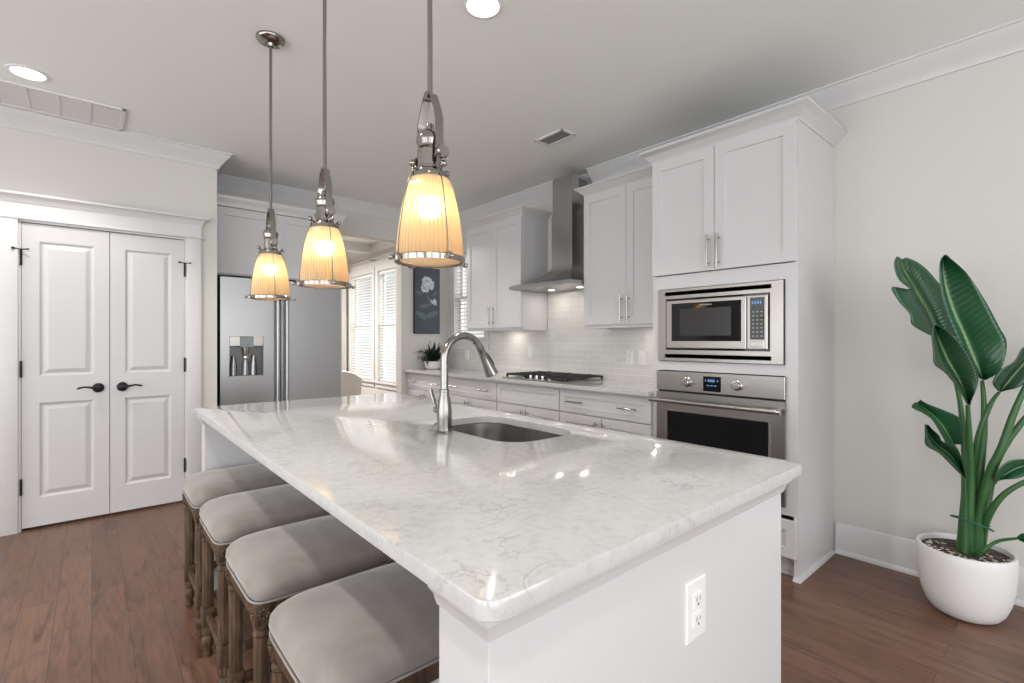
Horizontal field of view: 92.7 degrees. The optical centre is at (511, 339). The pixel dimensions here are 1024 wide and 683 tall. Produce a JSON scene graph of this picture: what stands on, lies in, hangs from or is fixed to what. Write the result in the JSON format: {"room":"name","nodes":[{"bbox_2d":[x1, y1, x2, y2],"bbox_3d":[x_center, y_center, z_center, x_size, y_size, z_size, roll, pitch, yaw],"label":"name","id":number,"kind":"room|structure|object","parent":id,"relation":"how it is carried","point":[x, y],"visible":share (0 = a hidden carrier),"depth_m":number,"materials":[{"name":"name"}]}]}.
{"room":"kitchen","nodes":[
{"label":"kitchen","id":0,"kind":"room"},
{"bbox_2d":[0,126,216,471],"bbox_3d":[-4.086,-0.115,2.877,3.955,2.730,0.710,0,0,-41],"label":"wall","id":1,"kind":"structure","parent":0,"point":[30,162],"depth_m":3.53,"materials":[{"name":"grey paint"}]},
{"bbox_2d":[11,222,108,528],"bbox_3d":[-3.037,0.233,3.299,0.487,1.998,0.096,0,0,-41],"label":"door","id":2,"kind":"structure","parent":1,"relation":"in","point":[64,363],"depth_m":3.32,"materials":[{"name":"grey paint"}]},
{"bbox_2d":[0,189,208,536],"bbox_3d":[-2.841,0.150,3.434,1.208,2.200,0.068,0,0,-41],"label":"trim","id":3,"kind":"structure","parent":1,"relation":"attached to","point":[14,205],"depth_m":3.23,"materials":[{"name":"white paint"}]},
{"bbox_2d":[110,232,190,512],"bbox_3d":[-2.666,0.233,3.618,0.483,1.998,0.096,0,0,-41],"label":"door","id":4,"kind":"structure","parent":1,"relation":"in","point":[148,362],"depth_m":3.61,"materials":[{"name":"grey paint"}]},
{"bbox_2d":[0,104,552,224],"bbox_3d":[-2.591,-1.423,3.113,6.530,0.115,2.060,0,0,-41],"label":"trim","id":5,"kind":"structure","parent":1,"relation":"attached to","point":[10,117],"depth_m":3.80,"materials":[{"name":"white paint"}]},
{"bbox_2d":[109,234,109,486],"bbox_3d":[-4.519,-0.115,3.288,3.835,2.730,0.120,0,0,-41],"label":"wall","id":6,"kind":"structure","parent":0,"point":[109,234],"depth_m":4.15,"materials":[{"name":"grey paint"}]},
{"bbox_2d":[343,236,390,253],"bbox_3d":[-3.567,-1.410,6.165,3.830,0.140,3.600,0,0,-41],"label":"trim","id":7,"kind":"structure","parent":6,"relation":"attached to","point":[350,246],"depth_m":7.37,"materials":[{"name":"white paint"}]},
{"bbox_2d":[217,189,447,393],"bbox_3d":[-1.803,-0.115,5.229,2.575,2.730,0.120,0,0,-41],"label":"wall","id":8,"kind":"structure","parent":0,"point":[356,225],"depth_m":5.64,"materials":[{"name":"grey paint"}]},
{"bbox_2d":[413,268,439,333],"bbox_3d":[-1.013,-0.465,5.805,0.347,0.780,0.034,0,0,-41],"label":"painting","id":9,"kind":"object","parent":8,"relation":"attached to","point":[426,281],"visible":0.98,"depth_m":5.79,"materials":[{"name":"paper"}]},
{"bbox_2d":[0,0,1023,243],"bbox_3d":[-1.992,-1.540,2.508,6.650,0.120,11.600,0,0,-41],"label":"ceiling","id":10,"kind":"structure","parent":0,"point":[625,77],"depth_m":2.66,"materials":[{"name":"white paint"}]},
{"bbox_2d":[4,64,50,81],"bbox_3d":[-2.682,-1.476,2.705,0.184,0.007,0.184,0,0,-41],"label":"recessed light","id":11,"kind":"object","parent":10,"relation":"in","point":[25,72],"visible":1,"depth_m":2.70,"materials":[{"name":"white plastic"}]},
{"bbox_2d":[0,79,125,130],"bbox_3d":[-2.901,-1.474,3.025,0.785,0.012,0.400,0,0,-41],"label":"ceiling vent","id":12,"kind":"object","parent":10,"relation":"in","point":[12,94],"visible":1,"depth_m":3.07,"materials":[{"name":"white metal"}]},
{"bbox_2d":[244,30,295,300],"bbox_3d":[-1.185,-0.838,2.397,0.183,1.284,0.183,0,0,2],"label":"pendant light","id":13,"kind":"object","parent":10,"relation":"hanging from","point":[270,280],"visible":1,"depth_m":2.36,"materials":[{"name":"beige glass"}]},
{"bbox_2d":[292,0,354,289],"bbox_3d":[-0.704,-0.838,1.834,0.183,1.284,0.183,0,0,2],"label":"pendant light","id":14,"kind":"object","parent":10,"relation":"hanging from","point":[323,265],"visible":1,"depth_m":1.79,"materials":[{"name":"beige glass"}]},
{"bbox_2d":[388,0,467,268],"bbox_3d":[-0.214,-0.838,1.273,0.183,1.284,0.183,0,0,2],"label":"pendant light","id":15,"kind":"object","parent":10,"relation":"hanging from","point":[429,235],"visible":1,"depth_m":1.22,"materials":[{"name":"beige glass"}]},
{"bbox_2d":[462,0,503,19],"bbox_3d":[-0.128,-1.476,2.158,0.184,0.007,0.184,0,0,-41],"label":"recessed light","id":16,"kind":"object","parent":10,"relation":"in","point":[478,9],"visible":1,"depth_m":2.17,"materials":[{"name":"white plastic"}]},
{"bbox_2d":[535,128,575,146],"bbox_3d":[0.314,-1.475,3.561,0.150,0.010,0.280,0,0,-41],"label":"ceiling vent","id":17,"kind":"object","parent":10,"relation":"in","point":[555,137],"visible":1,"depth_m":3.56,"materials":[{"name":"white metal"}]},
{"bbox_2d":[0,487,1023,682],"bbox_3d":[-1.992,1.300,2.508,6.650,0.100,11.600,0,0,-41],"label":"floor","id":18,"kind":"structure","parent":0,"point":[100,598],"depth_m":2.18,"materials":[{"name":"brown wood"}]},
{"bbox_2d":[182,463,288,637],"bbox_3d":[-1.282,0.931,2.292,0.418,0.637,0.385,0,0,-41],"label":"counter stool","id":19,"kind":"object","parent":18,"relation":"on","point":[199,488],"visible":0.59,"depth_m":2.19,"materials":[{"name":"beige fabric"}]},
{"bbox_2d":[182,463,288,506],"bbox_3d":[-1.282,0.657,2.292,0.417,0.089,0.384,0,0,-41],"label":"cushion","id":20,"kind":"object","parent":19,"relation":"on","point":[199,488],"depth_m":2.18,"materials":[{"name":"beige fabric"}]},
{"bbox_2d":[199,484,330,682],"bbox_3d":[-0.970,0.931,1.929,0.418,0.637,0.385,0,0,-41],"label":"counter stool","id":21,"kind":"object","parent":18,"relation":"on","point":[226,519],"visible":0.69,"depth_m":1.80,"materials":[{"name":"beige fabric"}]},
{"bbox_2d":[199,484,330,542],"bbox_3d":[-0.970,0.657,1.929,0.417,0.089,0.384,0,0,-41],"label":"cushion","id":22,"kind":"object","parent":21,"relation":"on","point":[227,518],"depth_m":1.81,"materials":[{"name":"beige fabric"}]},
{"bbox_2d":[217,276,340,405],"bbox_3d":[-2.141,0.350,4.464,0.995,1.740,0.568,0,0,-41],"label":"refrigerator","id":23,"kind":"object","parent":18,"relation":"on","point":[268,351],"visible":0.56,"depth_m":4.23,"materials":[{"name":"silver metal"}]},
{"bbox_2d":[217,193,345,395],"bbox_3d":[-2.164,0.019,4.531,1.113,2.462,0.463,0,0,-41],"label":"tall cabinet","id":24,"kind":"object","parent":18,"relation":"on","point":[241,222],"visible":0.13,"depth_m":4.24,"materials":[{"name":"grey paint"}]},
{"bbox_2d":[225,515,391,682],"bbox_3d":[-0.647,0.931,1.554,0.418,0.637,0.385,0,0,-41],"label":"counter stool","id":25,"kind":"object","parent":18,"relation":"on","point":[264,569],"visible":0.8,"depth_m":1.44,"materials":[{"name":"grey fabric"}]},
{"bbox_2d":[226,515,388,601],"bbox_3d":[-0.647,0.657,1.554,0.417,0.089,0.384,0,0,-41],"label":"cushion","id":26,"kind":"object","parent":25,"relation":"on","point":[276,564],"depth_m":1.44,"materials":[{"name":"beige fabric"}]},
{"bbox_2d":[342,370,362,395],"bbox_3d":[-2.422,0.828,6.917,0.552,0.847,0.552,0,0,-41],"label":"dining chair","id":27,"kind":"object","parent":18,"relation":"on","point":[351,383],"visible":0.15,"depth_m":6.74,"materials":[{"name":"grey fabric"}]},
{"bbox_2d":[267,562,438,682],"bbox_3d":[-0.325,0.931,1.178,0.418,0.637,0.385,0,0,-41],"label":"counter stool","id":28,"kind":"object","parent":18,"relation":"on","point":[380,624],"visible":0.66,"depth_m":1.07,"materials":[{"name":"beige fabric"}]},
{"bbox_2d":[407,372,440,399],"bbox_3d":[-0.754,0.809,5.501,0.606,0.882,0.823,0,0,-41],"label":"base cabinet","id":29,"kind":"object","parent":18,"relation":"on","point":[418,384],"visible":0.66,"depth_m":5.36,"materials":[{"name":"grey paint"}]},
{"bbox_2d":[448,376,497,409],"bbox_3d":[-0.211,0.809,4.870,0.606,0.882,0.838,0,0,-41],"label":"base cabinet","id":30,"kind":"object","parent":18,"relation":"on","point":[473,392],"visible":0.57,"depth_m":4.64,"materials":[{"name":"grey paint"}]},
{"bbox_2d":[196,416,791,682],"bbox_3d":[-0.407,0.809,1.877,1.046,0.882,2.362,0,0,-41],"label":"kitchen island","id":31,"kind":"object","parent":18,"relation":"on","point":[623,623],"visible":0.21,"depth_m":0.94,"materials":[{"name":"grey paint"}]},
{"bbox_2d":[193,393,801,622],"bbox_3d":[-0.393,0.351,1.877,1.098,0.030,2.382,0,0,-41],"label":"island countertop","id":32,"kind":"structure","parent":31,"relation":"on","point":[498,529],"depth_m":1.14,"materials":[{"name":"white stone"}]},
{"bbox_2d":[429,332,497,432],"bbox_3d":[-0.182,0.153,1.876,0.274,0.365,0.108,0,0,-41],"label":"faucet","id":33,"kind":"object","parent":32,"relation":"on","point":[443,410],"visible":1,"depth_m":1.78,"materials":[{"name":"silver metal"}]},
{"bbox_2d":[452,423,561,441],"bbox_3d":[-0.050,0.456,1.883,0.388,0.178,0.594,0,0,-41],"label":"sink","id":34,"kind":"object","parent":32,"relation":"in","point":[501,432],"visible":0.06,"depth_m":2.11,"materials":[{"name":"silver metal"}]},
{"bbox_2d":[684,572,705,645],"bbox_3d":[0.386,0.563,1.022,0.078,0.125,0.010,0,0,-41],"label":"outlet","id":35,"kind":"object","parent":31,"relation":"attached to","point":[695,589],"visible":1,"depth_m":1.01,"materials":[{"name":"white plastic"}]},
{"bbox_2d":[693,609,701,628],"bbox_3d":[0.388,0.584,1.020,0.033,0.029,0.004,0,0,-41],"label":"socket","id":36,"kind":"object","parent":35,"relation":"attached to","point":[697,613],"depth_m":1.02,"materials":[{"name":"white plastic"}]},
{"bbox_2d":[693,590,701,608],"bbox_3d":[0.388,0.542,1.020,0.033,0.029,0.004,0,0,-41],"label":"socket","id":37,"kind":"object","parent":35,"relation":"attached to","point":[697,594],"depth_m":1.02,"materials":[{"name":"white plastic"}]},
{"bbox_2d":[497,381,560,420],"bbox_3d":[0.315,0.809,4.258,0.606,0.882,0.772,0,0,-41],"label":"base cabinet","id":38,"kind":"object","parent":18,"relation":"on","point":[525,399],"visible":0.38,"depth_m":4.05,"materials":[{"name":"grey paint"}]},
{"bbox_2d":[560,388,652,436],"bbox_3d":[0.836,0.809,3.652,0.606,0.882,0.822,0,0,-41],"label":"base cabinet","id":39,"kind":"object","parent":18,"relation":"on","point":[633,414],"visible":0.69,"depth_m":3.43,"materials":[{"name":"grey paint"}]},
{"bbox_2d":[403,367,652,396],"bbox_3d":[0.042,0.351,4.579,0.604,0.030,3.266,0,0,-41],"label":"countertop","id":40,"kind":"structure","parent":39,"relation":"on","point":[609,386],"depth_m":3.86,"materials":[{"name":"white stone"}]},
{"bbox_2d":[414,341,442,368],"bbox_3d":[-0.935,0.172,5.650,0.391,0.328,0.345,0,0,-7],"label":"potted plant","id":41,"kind":"object","parent":40,"relation":"on","point":[432,355],"visible":0.94,"depth_m":5.58,"materials":[{"name":"green plant"}]},
{"bbox_2d":[503,371,603,382],"bbox_3d":[0.341,0.313,4.204,0.470,0.046,0.760,0,0,-41],"label":"gas cooktop","id":42,"kind":"object","parent":40,"relation":"in","point":[546,376],"visible":1,"depth_m":4.05,"materials":[{"name":"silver metal"}]},
{"bbox_2d":[638,96,847,583],"bbox_3d":[1.385,0.019,3.008,0.633,2.462,0.998,0,0,-41],"label":"tall cabinet","id":43,"kind":"object","parent":18,"relation":"on","point":[749,199],"visible":0.72,"depth_m":2.72,"materials":[{"name":"grey paint"}]},
{"bbox_2d":[648,370,785,506],"bbox_3d":[1.333,0.536,2.982,0.576,0.684,0.776,0,0,-41],"label":"oven","id":44,"kind":"object","parent":43,"relation":"in","point":[744,413],"visible":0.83,"depth_m":2.79,"materials":[{"name":"silver metal"}]},
{"bbox_2d":[658,280,783,364],"bbox_3d":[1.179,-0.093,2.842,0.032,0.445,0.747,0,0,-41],"label":"microwave","id":45,"kind":"object","parent":43,"relation":"attached to","point":[742,322],"visible":1,"depth_m":2.79,"materials":[{"name":"silver metal"}]},
{"bbox_2d":[752,311,762,336],"bbox_3d":[1.330,-0.087,2.646,0.001,0.139,0.054,0,0,-41],"label":"keypad","id":46,"kind":"object","parent":45,"relation":"on","point":[757,316],"depth_m":2.65,"materials":[{"name":"grey plastic"}]},
{"bbox_2d":[891,255,1023,624],"bbox_3d":[2.021,0.431,2.167,0.512,1.638,0.483,0,0,-41],"label":"potted plant","id":47,"kind":"object","parent":18,"relation":"on","point":[967,577],"visible":1,"depth_m":2.16,"materials":[{"name":"green plant"}]},
{"bbox_2d":[916,532,1018,624],"bbox_3d":[2.074,1.099,2.236,0.344,0.302,0.344,0,0,-41],"label":"pot","id":48,"kind":"object","parent":18,"relation":"on","point":[968,585],"depth_m":2.13,"materials":[{"name":"white ceramic"}]},
{"bbox_2d":[346,51,1023,566],"bbox_3d":[0.480,-0.115,4.633,0.130,2.730,11.600,0,0,-41],"label":"wall","id":49,"kind":"structure","parent":0,"point":[929,170],"depth_m":2.65,"materials":[{"name":"grey paint"}]},
{"bbox_2d":[348,267,374,386],"bbox_3d":[-2.431,-0.205,7.979,0.149,1.870,1.030,0,0,-41],"label":"window","id":50,"kind":"structure","parent":49,"relation":"in","point":[366,382],"depth_m":7.94,"materials":[{"name":"white paint"}]},
{"bbox_2d":[352,274,371,379],"bbox_3d":[-2.432,-0.211,7.979,0.047,1.674,0.842,0,0,-41],"label":"window blind","id":51,"kind":"object","parent":50,"relation":"attached to","point":[368,275],"visible":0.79,"depth_m":7.97,"materials":[{"name":"white"}]},
{"bbox_2d":[345,241,395,260],"bbox_3d":[-2.075,-1.423,7.448,0.095,0.115,3.600,0,0,-41],"label":"trim","id":52,"kind":"structure","parent":49,"relation":"attached to","point":[376,246],"depth_m":7.47,"materials":[{"name":"white paint"}]},
{"bbox_2d":[348,250,395,265],"bbox_3d":[-2.322,-1.243,7.730,0.101,0.036,2.350,0,0,-41],"label":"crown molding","id":53,"kind":"structure","parent":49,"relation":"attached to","point":[392,252],"depth_m":7.50,"materials":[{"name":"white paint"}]},
{"bbox_2d":[342,289,346,370],"bbox_3d":[-2.954,-0.003,8.407,0.060,2.466,0.400,0,0,-41],"label":"curtain","id":54,"kind":"object","parent":53,"relation":"hanging from","point":[344,341],"visible":0.15,"depth_m":8.27,"materials":[{"name":"white fabric"}]},
{"bbox_2d":[373,261,395,390],"bbox_3d":[-1.831,-0.205,7.282,0.149,1.870,0.770,0,0,-41],"label":"window","id":55,"kind":"structure","parent":49,"relation":"in","point":[379,384],"depth_m":7.49,"materials":[{"name":"white paint"}]},
{"bbox_2d":[379,268,395,382],"bbox_3d":[-1.832,-0.211,7.281,0.047,1.674,0.582,0,0,-41],"label":"window blind","id":56,"kind":"object","parent":55,"relation":"attached to","point":[393,269],"visible":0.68,"depth_m":7.31,"materials":[{"name":"white"}]},
{"bbox_2d":[465,350,468,359],"bbox_3d":[-0.529,0.175,5.699,0.010,0.116,0.072,0,0,-41],"label":"outlet","id":57,"kind":"object","parent":49,"relation":"attached to","point":[466,351],"visible":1,"depth_m":5.69,"materials":[{"name":"white plastic"}]},
{"bbox_2d":[451,244,489,349],"bbox_3d":[-0.468,-0.505,5.697,0.149,1.230,0.770,0,0,-41],"label":"window","id":58,"kind":"structure","parent":49,"relation":"in","point":[459,344],"depth_m":5.89,"materials":[{"name":"white paint"}]},
{"bbox_2d":[456,253,483,340],"bbox_3d":[-0.469,-0.511,5.697,0.047,1.034,0.582,0,0,-41],"label":"window blind","id":59,"kind":"object","parent":58,"relation":"attached to","point":[464,254],"visible":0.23,"depth_m":5.81,"materials":[{"name":"white"}]},
{"bbox_2d":[461,206,552,331],"bbox_3d":[-0.082,-0.652,4.901,0.390,1.119,0.984,0,0,-41],"label":"upper cabinet","id":60,"kind":"object","parent":49,"relation":"attached to","point":[505,249],"visible":1,"depth_m":4.68,"materials":[{"name":"grey paint"}]},
{"bbox_2d":[528,346,532,356],"bbox_3d":[0.179,0.115,4.876,0.009,0.116,0.072,0,0,-41],"label":"light switch","id":61,"kind":"object","parent":49,"relation":"attached to","point":[530,348],"visible":1,"depth_m":4.86,"materials":[{"name":"white plastic"}]},
{"bbox_2d":[509,173,591,292],"bbox_3d":[0.400,-0.926,4.250,0.488,0.958,0.737,0,0,-41],"label":"range hood","id":62,"kind":"object","parent":49,"relation":"attached to","point":[566,273],"visible":0.84,"depth_m":4.16,"materials":[{"name":"silver metal"}]},
{"bbox_2d":[574,165,652,328],"bbox_3d":[0.922,-0.652,3.734,0.390,1.119,0.840,0,0,-41],"label":"upper cabinet","id":63,"kind":"object","parent":49,"relation":"attached to","point":[618,279],"visible":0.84,"depth_m":3.65,"materials":[{"name":"grey paint"}]},
{"bbox_2d":[626,351,633,364],"bbox_3d":[0.958,0.145,3.970,0.010,0.116,0.072,0,0,-41],"label":"outlet","id":64,"kind":"object","parent":49,"relation":"attached to","point":[629,354],"visible":1,"depth_m":3.96,"materials":[{"name":"white plastic"}]},
{"bbox_2d":[638,351,645,365],"bbox_3d":[1.034,0.145,3.883,0.009,0.116,0.072,0,0,-41],"label":"light switch","id":65,"kind":"object","parent":49,"relation":"attached to","point":[641,354],"visible":1,"depth_m":3.88,"materials":[{"name":"white plastic"}]},
{"bbox_2d":[586,17,1023,183],"bbox_3d":[2.430,-1.423,2.208,0.095,0.115,5.380,0,0,-41],"label":"trim","id":66,"kind":"structure","parent":49,"relation":"attached to","point":[1006,39],"depth_m":2.62,"materials":[{"name":"white paint"}]},
{"bbox_2d":[835,522,1023,606],"bbox_3d":[3.057,1.161,1.531,0.028,0.178,3.535,0,0,-41],"label":"baseboard","id":67,"kind":"structure","parent":49,"relation":"attached to","point":[888,551],"depth_m":2.70,"materials":[{"name":"white paint"}]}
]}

